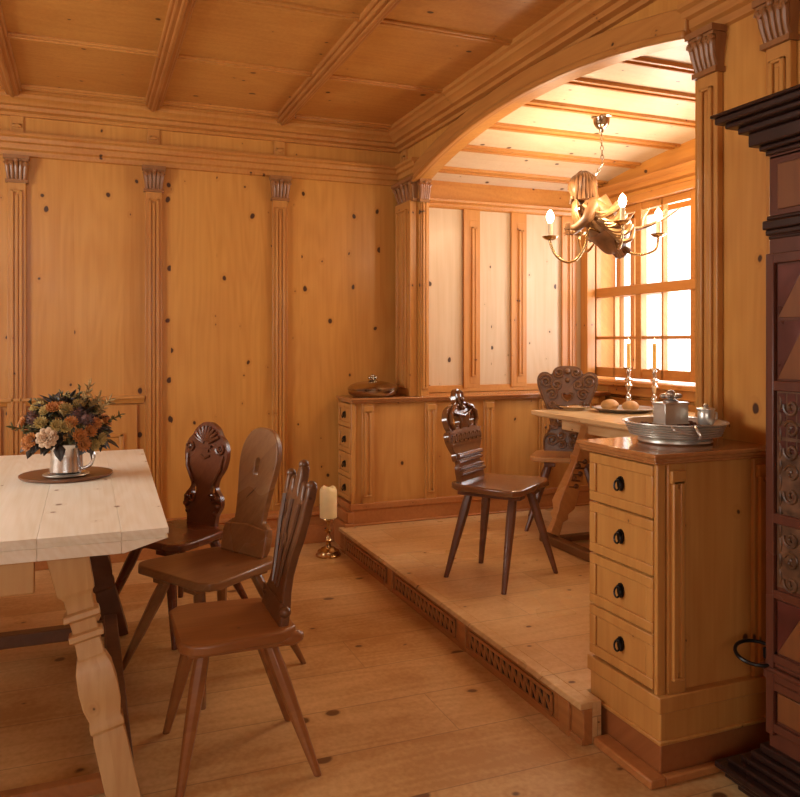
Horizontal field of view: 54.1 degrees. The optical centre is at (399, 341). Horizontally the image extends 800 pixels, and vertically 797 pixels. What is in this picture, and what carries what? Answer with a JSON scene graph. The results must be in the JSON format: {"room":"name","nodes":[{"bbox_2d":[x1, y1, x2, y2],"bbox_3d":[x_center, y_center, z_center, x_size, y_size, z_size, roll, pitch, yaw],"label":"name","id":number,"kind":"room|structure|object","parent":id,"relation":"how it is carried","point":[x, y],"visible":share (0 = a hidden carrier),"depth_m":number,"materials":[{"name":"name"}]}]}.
{"room":"traditional dwelling","nodes":[
{"label":"traditional dwelling","id":0,"kind":"room"},
{"bbox_2d":[0,0,566,124],"bbox_3d":[0.109,-1.500,1.606,6.400,0.100,7.500,0,0,-22],"label":"ceiling","id":1,"kind":"structure","parent":0,"point":[217,29],"depth_m":3.87,"materials":[{"name":"brown wood"}]},
{"bbox_2d":[0,115,580,518],"bbox_3d":[-1.360,-0.065,4.993,6.200,2.970,0.120,0,0,-22],"label":"wall","id":2,"kind":"structure","parent":0,"point":[85,221],"depth_m":5.07,"materials":[{"name":"brown wood"}]},
{"bbox_2d":[3,153,29,455],"bbox_3d":[-2.231,0.018,4.560,0.141,2.205,0.074,0,0,-22],"label":"trim","id":3,"kind":"structure","parent":2,"relation":"attached to","point":[16,165],"depth_m":4.56,"materials":[{"name":"brown wood"}]},
{"bbox_2d":[0,404,136,455],"bbox_3d":[-2.846,0.723,4.335,2.650,0.675,0.032,0,0,-22],"label":"panel","id":4,"kind":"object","parent":2,"relation":"attached to","point":[124,434],"depth_m":4.79,"materials":[{"name":"brown wood"}]},
{"bbox_2d":[0,395,144,406],"bbox_3d":[-2.850,0.355,4.330,2.740,0.050,0.040,0,0,-22],"label":"trim","id":5,"kind":"structure","parent":2,"relation":"attached to","point":[135,399],"depth_m":4.76,"materials":[{"name":"brown wood"}]},
{"bbox_2d":[10,115,284,155],"bbox_3d":[-1.888,-1.265,4.725,2.432,0.120,0.024,0,0,-22],"label":"trim","id":6,"kind":"structure","parent":2,"relation":"attached to","point":[16,122],"depth_m":4.86,"materials":[{"name":"brown wood"}]},
{"bbox_2d":[142,165,165,505],"bbox_3d":[-1.521,0.018,4.845,0.141,2.205,0.074,0,0,-22],"label":"trim","id":7,"kind":"structure","parent":2,"relation":"attached to","point":[153,175],"depth_m":4.85,"materials":[{"name":"brown wood"}]},
{"bbox_2d":[35,506,333,570],"bbox_3d":[-2.240,1.212,4.530,4.020,0.215,0.122,0,0,-22],"label":"baseboard","id":8,"kind":"structure","parent":2,"relation":"attached to","point":[316,533],"depth_m":5.04,"materials":[{"name":"brown wood"}]},
{"bbox_2d":[0,87,399,153],"bbox_3d":[-2.036,-1.385,4.598,4.450,0.130,0.150,0,0,-22],"label":"trim","id":9,"kind":"structure","parent":2,"relation":"attached to","point":[29,103],"depth_m":4.88,"materials":[{"name":"brown wood"}]},
{"bbox_2d":[0,0,400,125],"bbox_3d":[-0.905,-1.429,1.194,3.250,0.062,7.290,0,0,-22],"label":"trim","id":10,"kind":"structure","parent":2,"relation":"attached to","point":[179,13],"depth_m":3.87,"materials":[{"name":"brown wood"}]},
{"bbox_2d":[0,131,418,185],"bbox_3d":[-1.997,-1.150,4.500,4.450,0.130,0.360,0,0,-22],"label":"trim","id":11,"kind":"structure","parent":2,"relation":"attached to","point":[40,146],"depth_m":4.95,"materials":[{"name":"brown wood"}]},
{"bbox_2d":[269,175,291,510],"bbox_3d":[-0.783,0.018,5.142,0.141,2.205,0.074,0,0,-22],"label":"trim","id":12,"kind":"structure","parent":2,"relation":"attached to","point":[279,185],"depth_m":5.14,"materials":[{"name":"brown wood"}]},
{"bbox_2d":[463,209,479,387],"bbox_3d":[0.518,-0.312,5.668,0.136,1.285,0.032,0,0,-22],"label":"trim","id":13,"kind":"structure","parent":2,"relation":"attached to","point":[471,218],"depth_m":5.66,"materials":[{"name":"brown wood"}]},
{"bbox_2d":[429,180,579,392],"bbox_3d":[0.766,-0.410,5.764,1.480,1.540,0.074,0,0,-22],"label":"trim","id":14,"kind":"structure","parent":2,"relation":"attached to","point":[443,194],"depth_m":5.74,"materials":[{"name":"brown wood"}]},
{"bbox_2d":[511,212,526,386],"bbox_3d":[0.880,-0.312,5.813,0.136,1.285,0.032,0,0,-22],"label":"trim","id":15,"kind":"structure","parent":2,"relation":"attached to","point":[518,220],"depth_m":5.80,"materials":[{"name":"brown wood"}]},
{"bbox_2d":[561,216,576,366],"bbox_3d":[1.288,-0.312,5.977,0.136,1.285,0.032,0,0,-22],"label":"trim","id":16,"kind":"structure","parent":2,"relation":"attached to","point":[568,242],"depth_m":5.97,"materials":[{"name":"brown wood"}]},
{"bbox_2d":[597,139,694,411],"bbox_3d":[2.063,-0.005,4.763,0.320,2.850,3.100,0,0,-22],"label":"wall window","id":17,"kind":"structure","parent":2,"relation":"in","point":[685,152],"depth_m":5.42,"materials":[{"name":"brown wood"}]},
{"bbox_2d":[581,189,694,382],"bbox_3d":[1.829,-0.380,5.110,0.145,1.480,2.020,0,0,-22],"label":"window","id":18,"kind":"structure","parent":17,"relation":"attached to","point":[641,288],"depth_m":5.52,"materials":[{"name":"brown wood"}]},
{"bbox_2d":[616,200,692,382],"bbox_3d":[2.094,-0.355,5.222,0.040,1.270,2.030,0,0,-22],"label":"window","id":19,"kind":"structure","parent":17,"relation":"attached to","point":[619,262],"depth_m":5.98,"materials":[{"name":"brown wood"}]},
{"bbox_2d":[0,541,748,796],"bbox_3d":[-0.703,1.370,1.280,4.650,0.100,7.500,0,0,-22],"label":"floor","id":20,"kind":"structure","parent":0,"point":[391,706],"depth_m":2.76,"materials":[{"name":"brown wood"}]},
{"bbox_2d":[0,449,168,796],"bbox_3d":[-1.971,0.933,2.649,2.218,0.806,1.774,0,0,-22],"label":"dining table","id":21,"kind":"object","parent":20,"relation":"on","point":[75,527],"visible":0.92,"depth_m":2.22,"materials":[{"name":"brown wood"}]},
{"bbox_2d":[18,466,112,483],"bbox_3d":[-1.316,0.523,3.092,0.344,0.012,0.344,0,0,-22],"label":"tray","id":22,"kind":"object","parent":21,"relation":"on","point":[35,476],"visible":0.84,"depth_m":3.01,"materials":[{"name":"brown wood"}]},
{"bbox_2d":[42,470,89,477],"bbox_3d":[-1.293,0.511,3.037,0.170,0.009,0.170,0,0,-22],"label":"saucer","id":23,"kind":"object","parent":22,"relation":"on","point":[86,471],"visible":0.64,"depth_m":2.98,"materials":[{"name":"grey metal"}]},
{"bbox_2d":[48,441,95,475],"bbox_3d":[-1.277,0.448,3.043,0.176,0.122,0.136,0,0,-22],"label":"jug","id":24,"kind":"object","parent":23,"relation":"on","point":[71,464],"visible":0.66,"depth_m":2.99,"materials":[{"name":"grey metal"}]},
{"bbox_2d":[6,378,124,461],"bbox_3d":[-1.302,0.304,3.011,0.358,0.332,0.387,0,0,41],"label":"bouquet","id":25,"kind":"object","parent":24,"relation":"in","point":[43,433],"visible":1,"depth_m":2.94,"materials":[{"name":"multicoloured plant"}]},
{"bbox_2d":[99,422,247,649],"bbox_3d":[-1.052,0.857,3.711,0.523,0.926,0.524,0,0,31],"label":"chair","id":26,"kind":"object","parent":20,"relation":"on","point":[207,451],"visible":0.85,"depth_m":3.81,"materials":[{"name":"red wood"}]},
{"bbox_2d":[122,427,305,709],"bbox_3d":[-0.749,0.845,3.193,0.543,0.950,0.562,0,0,38],"label":"chair","id":27,"kind":"object","parent":20,"relation":"on","point":[244,550],"visible":0.91,"depth_m":3.24,"materials":[{"name":"brown wood"}]},
{"bbox_2d":[163,459,321,796],"bbox_3d":[-0.509,0.856,2.524,0.452,0.928,0.465,0,0,-22],"label":"chair","id":28,"kind":"object","parent":20,"relation":"on","point":[202,631],"visible":1,"depth_m":2.47,"materials":[{"name":"red wood"}]},
{"bbox_2d":[316,518,340,558],"bbox_3d":[-0.443,1.202,4.844,0.156,0.236,0.156,0,0,-22],"label":"candlestick","id":29,"kind":"object","parent":20,"relation":"on","point":[327,551],"visible":0.95,"depth_m":4.81,"materials":[{"name":"gold metal"}]},
{"bbox_2d":[320,485,336,518],"bbox_3d":[-0.443,0.987,4.844,0.106,0.194,0.106,0,0,-22],"label":"pillar candle","id":30,"kind":"object","parent":29,"relation":"on","point":[328,495],"visible":1,"depth_m":4.80,"materials":[{"name":"beige wax"}]},
{"bbox_2d":[339,505,600,743],"bbox_3d":[1.042,1.300,4.379,2.202,0.240,3.050,0,0,-22],"label":"platform","id":31,"kind":"object","parent":20,"relation":"on","point":[541,623],"visible":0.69,"depth_m":3.83,"materials":[{"name":"brown wood"}]},
{"bbox_2d":[339,531,591,745],"bbox_3d":[0.120,1.261,3.782,0.047,0.118,2.630,0,0,-22],"label":"trim","id":32,"kind":"structure","parent":31,"relation":"attached to","point":[573,722],"depth_m":2.88,"materials":[{"name":"brown wood"}]},
{"bbox_2d":[346,539,385,582],"bbox_3d":[-0.203,1.257,4.536,0.010,0.082,0.680,0,0,-22],"label":"vent","id":33,"kind":"object","parent":32,"relation":"attached to","point":[357,553],"visible":1,"depth_m":4.50,"materials":[{"name":"brown wood"}]},
{"bbox_2d":[395,575,455,637],"bbox_3d":[0.108,1.257,3.762,0.010,0.082,0.710,0,0,-22],"label":"vent","id":34,"kind":"object","parent":32,"relation":"attached to","point":[420,602],"visible":1,"depth_m":3.71,"materials":[{"name":"brown wood"}]},
{"bbox_2d":[469,631,552,715],"bbox_3d":[0.410,1.257,3.010,0.010,0.082,0.630,0,0,-22],"label":"vent","id":35,"kind":"object","parent":32,"relation":"attached to","point":[523,682],"visible":1,"depth_m":2.96,"materials":[{"name":"brown wood"}]},
{"bbox_2d":[333,396,604,544],"bbox_3d":[0.528,0.858,5.498,2.020,0.925,0.310,0,0,-22],"label":"base cabinet","id":36,"kind":"object","parent":31,"relation":"on","point":[395,463],"visible":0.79,"depth_m":5.21,"materials":[{"name":"brown wood"}]},
{"bbox_2d":[336,390,611,403],"bbox_3d":[0.562,0.378,5.501,2.015,0.035,0.320,0,0,-22],"label":"countertop","id":37,"kind":"structure","parent":36,"relation":"on","point":[491,395],"depth_m":5.30,"materials":[{"name":"brown wood"}]},
{"bbox_2d":[348,374,397,396],"bbox_3d":[-0.180,0.286,5.208,0.338,0.147,0.338,0,0,-22],"label":"covered dish","id":38,"kind":"object","parent":37,"relation":"on","point":[370,388],"visible":1,"depth_m":5.09,"materials":[{"name":"brown metal"}]},
{"bbox_2d":[348,389,397,396],"bbox_3d":[-0.180,0.334,5.208,0.336,0.052,0.336,0,0,-22],"label":"bowl","id":39,"kind":"object","parent":38,"relation":"attached to","point":[355,392],"depth_m":5.07,"materials":[{"name":"brown metal"}]},
{"bbox_2d":[442,389,557,594],"bbox_3d":[0.485,0.713,4.014,0.501,0.934,0.530,0,0,42],"label":"chair","id":40,"kind":"object","parent":31,"relation":"on","point":[462,439],"visible":1,"depth_m":3.99,"materials":[{"name":"brown wood"}]},
{"bbox_2d":[524,366,597,531],"bbox_3d":[1.079,0.670,5.055,0.524,1.020,0.464,0,0,12],"label":"chair","id":41,"kind":"object","parent":31,"relation":"on","point":[558,444],"visible":0.69,"depth_m":5.20,"materials":[{"name":"brown wood"}]},
{"bbox_2d":[531,408,694,561],"bbox_3d":[1.468,0.805,4.529,1.100,0.750,1.250,0,0,-22],"label":"table","id":42,"kind":"object","parent":31,"relation":"on","point":[590,423],"visible":0.23,"depth_m":4.58,"materials":[{"name":"brown wood"}]},
{"bbox_2d":[558,404,589,410],"bbox_3d":[1.101,0.416,4.958,0.200,0.027,0.200,0,0,-22],"label":"plate","id":43,"kind":"object","parent":42,"relation":"on","point":[571,407],"visible":1,"depth_m":4.92,"materials":[{"name":"silver metal"}]},
{"bbox_2d":[592,405,652,413],"bbox_3d":[1.379,0.416,4.843,0.380,0.027,0.380,0,0,-22],"label":"plate","id":44,"kind":"object","parent":42,"relation":"on","point":[642,409],"visible":0.74,"depth_m":4.72,"materials":[{"name":"grey metal"}]},
{"bbox_2d":[601,399,618,408],"bbox_3d":[1.305,0.389,4.878,0.114,0.067,0.104,0,0,-22],"label":"bread roll","id":45,"kind":"object","parent":44,"relation":"on","point":[609,403],"visible":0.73,"depth_m":4.84,"materials":[{"name":"beige food"}]},
{"bbox_2d":[622,401,638,409],"bbox_3d":[1.418,0.392,4.827,0.106,0.062,0.096,0,0,-22],"label":"bread roll","id":46,"kind":"object","parent":44,"relation":"on","point":[628,405],"visible":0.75,"depth_m":4.79,"materials":[{"name":"beige food"}]},
{"bbox_2d":[623,367,633,400],"bbox_3d":[1.478,0.295,5.066,0.106,0.268,0.106,0,0,-22],"label":"candlestick","id":47,"kind":"object","parent":42,"relation":"on","point":[628,379],"visible":0.75,"depth_m":5.05,"materials":[{"name":"silver metal"}]},
{"bbox_2d":[627,338,630,366],"bbox_3d":[1.478,0.068,5.066,0.025,0.190,0.025,0,0,-22],"label":"taper candle","id":48,"kind":"object","parent":47,"relation":"on","point":[628,345],"visible":1,"depth_m":5.06,"materials":[{"name":"yellow wax"}]},
{"bbox_2d":[649,368,659,410],"bbox_3d":[1.589,0.295,4.896,0.106,0.268,0.106,0,0,-22],"label":"candlestick","id":49,"kind":"object","parent":42,"relation":"on","point":[654,387],"visible":0.77,"depth_m":4.88,"materials":[{"name":"silver metal"}]},
{"bbox_2d":[652,338,656,367],"bbox_3d":[1.589,0.068,4.896,0.025,0.190,0.025,0,0,-22],"label":"taper candle","id":50,"kind":"object","parent":49,"relation":"on","point":[654,354],"visible":1,"depth_m":4.89,"materials":[{"name":"yellow wax"}]},
{"bbox_2d":[587,452,769,789],"bbox_3d":[0.900,0.844,2.570,0.503,0.953,0.373,0,0,-22],"label":"base cabinet","id":51,"kind":"object","parent":20,"relation":"on","point":[678,556],"visible":0.91,"depth_m":2.44,"materials":[{"name":"brown wood"}]},
{"bbox_2d":[577,436,765,464],"bbox_3d":[0.902,0.349,2.578,0.493,0.035,0.399,0,0,-22],"label":"countertop","id":52,"kind":"structure","parent":51,"relation":"on","point":[630,448],"depth_m":2.44,"materials":[{"name":"brown wood"}]},
{"bbox_2d":[622,416,729,445],"bbox_3d":[0.916,0.297,2.615,0.338,0.070,0.338,0,0,-45],"label":"basin","id":53,"kind":"object","parent":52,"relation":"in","point":[674,435],"visible":0.94,"depth_m":2.50,"materials":[{"name":"grey metal"}]},
{"bbox_2d":[638,421,701,425],"bbox_3d":[0.916,0.292,2.615,0.264,0.043,0.264,0,0,-22],"label":"dried petals","id":54,"kind":"object","parent":53,"relation":"in","point":[692,423],"visible":0.14,"depth_m":2.69,"materials":[{"name":"brown plant"}]},
{"bbox_2d":[652,390,689,424],"bbox_3d":[0.914,0.218,2.647,0.110,0.115,0.076,0,0,-26],"label":"metal box","id":55,"kind":"object","parent":54,"relation":"on","point":[671,411],"visible":1,"depth_m":2.62,"materials":[{"name":"grey metal"}]},
{"bbox_2d":[696,403,717,424],"bbox_3d":[1.025,0.240,2.625,0.060,0.072,0.072,0,0,34],"label":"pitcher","id":56,"kind":"object","parent":54,"relation":"on","point":[705,415],"visible":1,"depth_m":2.60,"materials":[{"name":"grey metal"}]},
{"bbox_2d":[710,84,799,796],"bbox_3d":[1.306,0.323,1.805,0.310,1.995,1.285,0,0,-22],"label":"stove","id":57,"kind":"object","parent":20,"relation":"on","point":[771,123],"visible":1,"depth_m":2.23,"materials":[{"name":"red wood"}]},
{"bbox_2d":[432,45,694,191],"bbox_3d":[1.319,-1.290,4.388,1.480,0.300,3.040,0,0,-22],"label":"ceiling","id":58,"kind":"structure","parent":0,"point":[619,73],"depth_m":4.79,"materials":[{"name":"brown wood"}]},
{"bbox_2d":[542,113,679,263],"bbox_3d":[1.224,-0.873,4.518,0.694,0.862,0.577,0,0,25],"label":"chandelier","id":59,"kind":"object","parent":58,"relation":"hanging from","point":[608,229],"visible":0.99,"depth_m":4.43,"materials":[{"name":"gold metal"}]},
{"bbox_2d":[400,0,799,444],"bbox_3d":[1.394,-0.065,2.123,0.070,2.770,7.300,0,0,-22],"label":"wall","id":60,"kind":"structure","parent":0,"point":[744,76],"depth_m":2.66,"materials":[{"name":"brown wood"}]},
{"bbox_2d":[0,0,511,128],"bbox_3d":[-1.104,-1.444,2.251,4.430,0.032,4.852,0,0,-22],"label":"trim","id":61,"kind":"structure","parent":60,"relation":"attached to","point":[275,4],"depth_m":3.99,"materials":[{"name":"brown wood"}]},
{"bbox_2d":[401,149,407,161],"bbox_3d":[0.391,-1.284,4.495,0.024,0.207,2.030,0,0,-22],"label":"trim","id":62,"kind":"structure","parent":60,"relation":"attached to","point":[404,157],"depth_m":5.37,"materials":[{"name":"brown wood"}]},
{"bbox_2d":[391,176,418,395],"bbox_3d":[0.032,-0.365,5.320,0.074,1.450,0.371,0,0,-22],"label":"trim","id":63,"kind":"structure","parent":60,"relation":"attached to","point":[405,191],"depth_m":5.23,"materials":[{"name":"brown wood"}]},
{"bbox_2d":[417,178,432,395],"bbox_3d":[0.165,-0.360,5.169,0.103,1.440,0.050,0,0,-22],"label":"trim","id":64,"kind":"structure","parent":60,"relation":"attached to","point":[424,185],"depth_m":5.18,"materials":[{"name":"brown wood"}]},
{"bbox_2d":[388,0,656,152],"bbox_3d":[1.292,-1.385,2.082,0.150,0.130,7.300,0,0,-22],"label":"trim","id":65,"kind":"structure","parent":60,"relation":"attached to","point":[573,22],"depth_m":3.83,"materials":[{"name":"brown wood"}]},
{"bbox_2d":[412,9,691,181],"bbox_3d":[0.577,-1.201,4.001,0.045,0.278,2.525,0,0,-22],"label":"trim","id":66,"kind":"structure","parent":60,"relation":"attached to","point":[670,21],"depth_m":3.54,"materials":[{"name":"brown wood"}]},
{"bbox_2d":[438,56,694,186],"bbox_3d":[1.278,-1.240,4.490,1.460,0.158,2.425,0,0,-22],"label":"trim","id":67,"kind":"structure","parent":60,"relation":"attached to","point":[640,61],"depth_m":4.69,"materials":[{"name":"brown wood"}]},
{"bbox_2d":[685,22,726,437],"bbox_3d":[1.067,-0.365,2.744,0.074,1.450,0.137,0,0,-22],"label":"pilaster","id":68,"kind":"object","parent":60,"relation":"attached to","point":[705,47],"depth_m":2.72,"materials":[{"name":"brown wood"}]},
{"bbox_2d":[677,0,754,31],"bbox_3d":[1.862,-1.150,0.778,0.065,0.130,4.455,0,0,-22],"label":"trim","id":69,"kind":"structure","parent":60,"relation":"attached to","point":[699,13],"depth_m":2.71,"materials":[{"name":"brown wood"}]},
{"bbox_2d":[752,0,799,253],"bbox_3d":[1.180,-0.365,2.462,0.074,1.450,0.137,0,0,-22],"label":"trim","id":70,"kind":"structure","parent":60,"relation":"attached to","point":[777,20],"depth_m":2.45,"materials":[{"name":"brown wood"}]},
{"label":"outside","id":71,"kind":"structure","parent":0,"visible":0},
{"bbox_2d":[616,377,694,384],"bbox_3d":[28.339,2.620,16.775,54.900,0.200,90.000,0,0,-22],"label":"ground","id":72,"kind":"structure","parent":71,"point":[616,377],"depth_m":50.02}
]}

